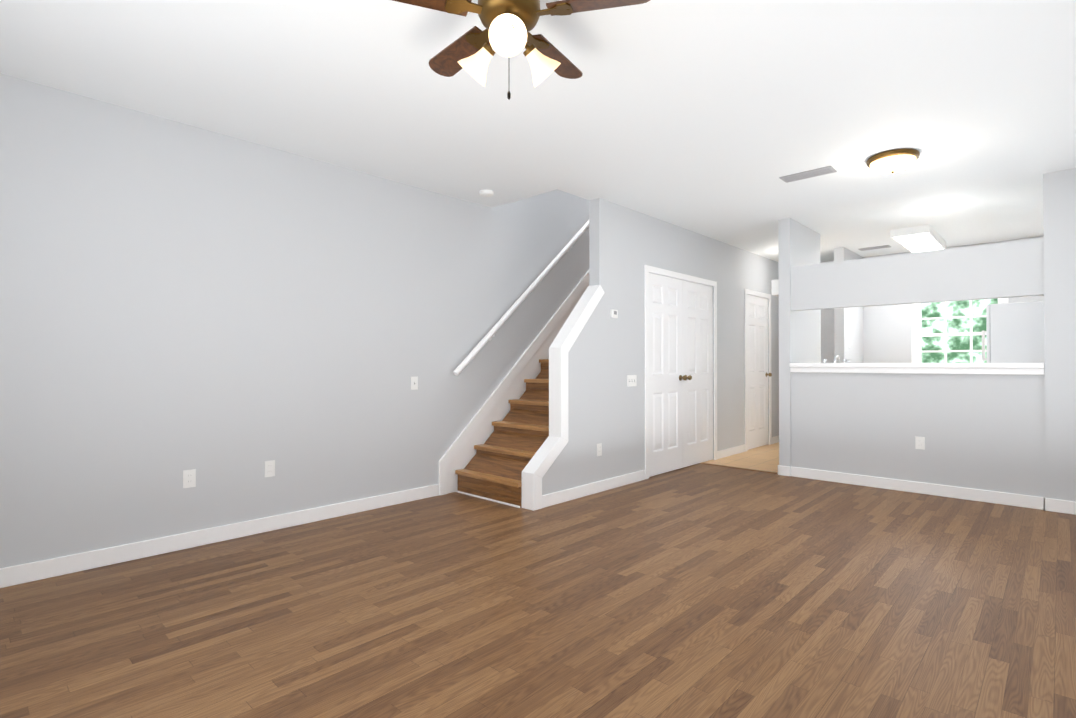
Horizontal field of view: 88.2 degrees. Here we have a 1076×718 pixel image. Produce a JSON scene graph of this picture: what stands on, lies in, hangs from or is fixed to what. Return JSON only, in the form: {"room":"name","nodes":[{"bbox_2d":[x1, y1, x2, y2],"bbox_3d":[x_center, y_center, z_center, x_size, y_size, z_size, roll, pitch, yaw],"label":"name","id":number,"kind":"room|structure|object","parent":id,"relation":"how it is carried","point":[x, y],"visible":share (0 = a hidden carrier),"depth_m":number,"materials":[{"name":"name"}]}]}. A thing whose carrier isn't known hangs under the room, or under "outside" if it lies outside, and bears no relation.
{"room":"empty living room","nodes":[
{"label":"empty living room","id":0,"kind":"room"},
{"bbox_2d":[0,73,588,567],"bbox_3d":[-0.236,-1.487,5.965,0.140,5.500,10.600,0,-1,43],"label":"wall","id":1,"kind":"structure","parent":0,"point":[224,315],"depth_m":3.80,"materials":[{"name":"grey paint"}]},
{"bbox_2d":[183,469,195,487],"bbox_3d":[-2.295,0.788,3.653,0.008,0.116,0.072,0,-1,43],"label":"electrical outlet","id":2,"kind":"object","parent":1,"relation":"attached to","point":[189,478],"visible":1,"depth_m":3.65,"materials":[{"name":"white plastic"}]},
{"bbox_2d":[0,484,438,587],"bbox_3d":[-2.296,1.191,3.645,0.014,0.105,4.032,0,-1,43],"label":"baseboard","id":3,"kind":"structure","parent":1,"relation":"attached to","point":[37,570],"depth_m":3.65,"materials":[{"name":"white paint"}]},
{"bbox_2d":[264,460,274,476],"bbox_3d":[-1.945,0.796,4.024,0.008,0.116,0.072,0,-1,43],"label":"electrical outlet","id":4,"kind":"object","parent":1,"relation":"attached to","point":[269,468],"visible":1,"depth_m":4.02,"materials":[{"name":"white plastic"}]},
{"bbox_2d":[411,377,417,389],"bbox_3d":[-1.095,0.214,4.925,0.016,0.116,0.072,0,-1,43],"label":"light switch","id":5,"kind":"object","parent":1,"relation":"attached to","point":[414,383],"visible":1,"depth_m":4.93,"materials":[{"name":"white plastic"}]},
{"bbox_2d":[439,270,588,494],"bbox_3d":[0.446,-0.691,6.560,0.026,3.919,3.949,0,-1,43],"label":"skirt","id":6,"kind":"object","parent":1,"relation":"attached to","point":[460,452],"visible":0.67,"depth_m":5.69,"materials":[{"name":"white paint"}]},
{"bbox_2d":[453,220,588,375],"bbox_3d":[0.597,-1.634,6.672,0.102,3.608,4.067,0,-1,43],"label":"handrail","id":7,"kind":"object","parent":1,"relation":"attached to","point":[490,334],"visible":0.6,"depth_m":5.74,"materials":[{"name":"white paint"}]},
{"bbox_2d":[0,463,1075,717],"bbox_3d":[0.649,1.297,2.914,5.700,0.120,7.410,0,-1,43],"label":"floor","id":8,"kind":"structure","parent":0,"point":[702,591],"depth_m":2.68,"materials":[{"name":"brown wood"}]},
{"bbox_2d":[455,359,548,507],"bbox_3d":[0.640,-0.205,6.126,0.842,2.940,3.249,0,-1,43],"label":"stairs","id":9,"kind":"structure","parent":8,"relation":"on","point":[507,450],"depth_m":5.20,"materials":[{"name":"brown wood"}]},
{"bbox_2d":[702,463,777,473],"bbox_3d":[2.332,1.263,6.420,0.908,0.009,0.050,0,-1,43],"label":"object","id":10,"kind":"structure","parent":8,"relation":"on","point":[741,468],"depth_m":6.38,"materials":[{"name":"brown wood"}]},
{"bbox_2d":[0,0,1075,261],"bbox_3d":[1.743,-1.693,4.101,5.700,0.300,10.600,0,-1,43],"label":"ceiling","id":11,"kind":"structure","parent":0,"point":[715,118],"depth_m":3.29,"materials":[{"name":"white paint"}]},
{"bbox_2d":[479,189,493,196],"bbox_3d":[-0.472,-1.516,5.088,0.136,0.036,0.136,0,-1,43],"label":"smoke detector","id":12,"kind":"object","parent":11,"relation":"attached to","point":[486,193],"visible":0.98,"depth_m":5.05,"materials":[{"name":"white plastic"}]},
{"bbox_2d":[392,0,649,98],"bbox_3d":[-0.127,-1.289,2.219,1.051,0.540,1.066,0,-1,43],"label":"fan","id":13,"kind":"object","parent":11,"relation":"hanging from","point":[508,25],"visible":1,"depth_m":2.17,"materials":[{"name":"brown wood"}]},
{"bbox_2d":[779,166,836,182],"bbox_3d":[2.244,-1.534,4.617,0.400,0.008,0.170,0,-1,43],"label":"ceiling vent","id":14,"kind":"object","parent":11,"relation":"in","point":[809,174],"visible":1,"depth_m":4.61,"materials":[{"name":"grey metal"}]},
{"bbox_2d":[859,245,890,250],"bbox_3d":[4.577,-1.509,7.543,0.360,0.008,0.160,0,-1,43],"label":"ceiling vent","id":15,"kind":"object","parent":11,"relation":"in","point":[876,247],"visible":1,"depth_m":7.52,"materials":[{"name":"grey metal"}]},
{"bbox_2d":[866,148,919,172],"bbox_3d":[2.701,-1.478,4.226,0.344,0.128,0.344,0,-1,43],"label":"flush-mount ceiling light","id":16,"kind":"object","parent":11,"relation":"attached to","point":[893,161],"visible":1,"depth_m":4.13,"materials":[{"name":"white glass"}]},
{"bbox_2d":[890,224,945,252],"bbox_3d":[4.718,-1.472,6.861,0.380,0.094,1.240,0,-1,43],"label":"ceiling light","id":17,"kind":"object","parent":11,"relation":"in","point":[922,238],"visible":1,"depth_m":6.63,"materials":[{"name":"white plastic"}]},
{"bbox_2d":[542,198,778,494],"bbox_3d":[1.959,-0.124,6.809,0.120,2.790,5.943,0,-1,43],"label":"wall","id":18,"kind":"structure","parent":0,"point":[606,357],"depth_m":5.64,"materials":[{"name":"white paint"}]},
{"bbox_2d":[522,285,604,510],"bbox_3d":[0.249,0.274,4.984,0.143,1.961,0.982,0,-1,43],"label":"trim","id":19,"kind":"structure","parent":18,"relation":"attached to","point":[541,461],"depth_m":4.86,"materials":[{"name":"white paint"}]},
{"bbox_2d":[542,470,644,507],"bbox_3d":[0.572,1.204,5.229,0.014,0.105,1.588,0,-1,43],"label":"baseboard","id":20,"kind":"structure","parent":18,"relation":"attached to","point":[555,498],"depth_m":5.13,"materials":[{"name":"white paint"}]},
{"bbox_2d":[597,443,601,455],"bbox_3d":[0.580,0.857,5.244,0.008,0.116,0.072,0,-1,43],"label":"outlet","id":21,"kind":"object","parent":18,"relation":"attached to","point":[599,449],"visible":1,"depth_m":5.24,"materials":[{"name":"white plastic"}]},
{"bbox_2d":[610,309,617,317],"bbox_3d":[0.744,-0.442,5.417,0.024,0.080,0.090,0,-1,43],"label":"thermostat","id":22,"kind":"object","parent":18,"relation":"attached to","point":[613,313],"visible":1,"depth_m":5.39,"materials":[{"name":"white plastic"}]},
{"bbox_2d":[627,375,636,386],"bbox_3d":[0.960,0.220,5.647,0.016,0.116,0.164,0,-1,43],"label":"light switch","id":23,"kind":"object","parent":18,"relation":"attached to","point":[631,380],"visible":1,"depth_m":5.64,"materials":[{"name":"white plastic"}]},
{"bbox_2d":[644,265,716,478],"bbox_3d":[1.694,0.141,6.426,0.016,2.252,1.664,0,-1,43],"label":"closet door","id":24,"kind":"structure","parent":18,"relation":"in","point":[659,271],"depth_m":5.90,"materials":[{"name":"white paint"}]},
{"bbox_2d":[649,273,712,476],"bbox_3d":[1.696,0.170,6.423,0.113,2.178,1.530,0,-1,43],"label":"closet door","id":25,"kind":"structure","parent":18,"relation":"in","point":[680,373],"depth_m":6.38,"materials":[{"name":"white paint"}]},
{"bbox_2d":[717,444,744,458],"bbox_3d":[2.561,1.223,7.338,0.014,0.105,0.850,0,-1,43],"label":"baseboard","id":26,"kind":"structure","parent":18,"relation":"attached to","point":[727,452],"depth_m":7.30,"materials":[{"name":"white paint"}]},
{"bbox_2d":[744,289,771,451],"bbox_3d":[3.183,0.155,8.005,0.016,2.252,0.944,0,-1,43],"label":"hall door","id":27,"kind":"structure","parent":18,"relation":"in","point":[756,293],"depth_m":7.70,"materials":[{"name":"white paint"}]},
{"bbox_2d":[747,294,771,449],"bbox_3d":[3.186,0.184,8.002,0.113,2.178,0.812,0,-1,43],"label":"door leaf","id":28,"kind":"structure","parent":27,"relation":"attached to","point":[757,344],"depth_m":8.03,"materials":[{"name":"white paint"}]},
{"bbox_2d":[772,435,778,443],"bbox_3d":[3.779,1.234,8.630,0.014,0.105,0.780,0,-1,43],"label":"baseboard","id":29,"kind":"structure","parent":18,"relation":"attached to","point":[775,439],"depth_m":8.45,"materials":[{"name":"white paint"}]},
{"bbox_2d":[702,442,778,471],"bbox_3d":[4.677,1.326,6.400,4.620,0.122,3.190,0,-1,43],"label":"floor","id":30,"kind":"structure","parent":0,"point":[765,458],"depth_m":7.01,"materials":[{"name":"beige tile"}]},
{"bbox_2d":[778,218,820,466],"bbox_3d":[3.036,-0.128,6.407,0.120,2.790,1.050,0,-1,43],"label":"wall","id":31,"kind":"structure","parent":0,"point":[799,331],"depth_m":6.06,"materials":[{"name":"white paint"}]},
{"bbox_2d":[771,279,778,296],"bbox_3d":[2.691,-0.790,6.196,0.084,0.170,0.220,0,-1,43],"label":"door chime","id":32,"kind":"object","parent":31,"relation":"attached to","point":[775,287],"visible":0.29,"depth_m":6.12,"materials":[{"name":"white plastic"}]},
{"bbox_2d":[820,355,850,362],"bbox_3d":[3.764,0.603,5.609,2.019,1.308,0.605,0,-1,43],"label":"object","id":33,"kind":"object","parent":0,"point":[835,356],"depth_m":6.04,"materials":[{"name":"white metal"}]},
{"bbox_2d":[834,247,863,362],"bbox_3d":[4.425,-0.115,7.880,0.120,2.790,1.000,0,-1,43],"label":"wall","id":34,"kind":"structure","parent":0,"point":[848,323],"depth_m":7.62,"materials":[{"name":"white paint"}]},
{"bbox_2d":[820,236,1043,362],"bbox_3d":[5.289,-0.115,7.849,5.300,2.790,0.140,0,-1,43],"label":"wall","id":35,"kind":"structure","parent":0,"point":[887,334],"depth_m":7.97,"materials":[{"name":"white paint"}]},
{"bbox_3d":[4.384,0.166,8.593,0.880,2.240,0.016,0,-1,43],"label":"door","id":36,"kind":"structure","parent":35,"relation":"in","visible":0},
{"bbox_2d":[821,309,834,362],"bbox_3d":[4.379,0.191,8.587,0.760,2.170,0.029,0,-1,43],"label":"door leaf","id":37,"kind":"structure","parent":36,"relation":"attached to","point":[827,334],"depth_m":8.52,"materials":[{"name":"white paint"}]},
{"bbox_2d":[791,168,1075,500],"bbox_3d":[3.947,-0.141,4.924,3.240,2.790,0.140,0,-1,43],"label":"wall","id":38,"kind":"structure","parent":0,"point":[982,431],"depth_m":5.00,"materials":[{"name":"white paint"}]},
{"bbox_2d":[789,363,1044,374],"bbox_3d":[3.527,0.088,5.362,2.021,0.100,0.275,0,-1,43],"label":"sill ledge","id":39,"kind":"object","parent":38,"relation":"on","point":[983,368],"visible":0.94,"depth_m":5.14,"materials":[{"name":"white paint"}]},
{"bbox_2d":[915,436,924,449],"bbox_3d":[3.575,0.786,5.191,0.072,0.116,0.008,0,-1,43],"label":"outlet","id":40,"kind":"object","parent":38,"relation":"attached to","point":[919,442],"visible":1,"depth_m":5.19,"materials":[{"name":"white plastic"}]},
{"bbox_2d":[778,465,1075,514],"bbox_3d":[3.852,1.202,4.909,3.374,0.105,0.034,0,-1,43],"label":"baseboard","id":41,"kind":"structure","parent":38,"relation":"attached to","point":[1018,500],"depth_m":5.09,"materials":[{"name":"white paint"}]},
{"label":"outside","id":42,"kind":"structure","parent":0,"visible":0},
{"bbox_2d":[922,298,997,362],"bbox_3d":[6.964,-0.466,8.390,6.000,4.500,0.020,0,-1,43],"label":"trees","id":43,"kind":"object","parent":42,"point":[954,308],"depth_m":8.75,"materials":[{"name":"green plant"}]},
{"bbox_3d":[5.675,0.721,7.479,0.920,1.110,0.140,0,-1,43],"label":"wall","id":44,"kind":"structure","parent":0,"visible":0},
{"bbox_2d":[911,298,1007,362],"bbox_3d":[5.650,-0.334,7.462,1.040,1.120,0.132,0,-1,43],"label":"kitchen window","id":45,"kind":"structure","parent":44,"relation":"in","point":[917,335],"depth_m":7.63,"materials":[{"name":"white paint"}]}
]}

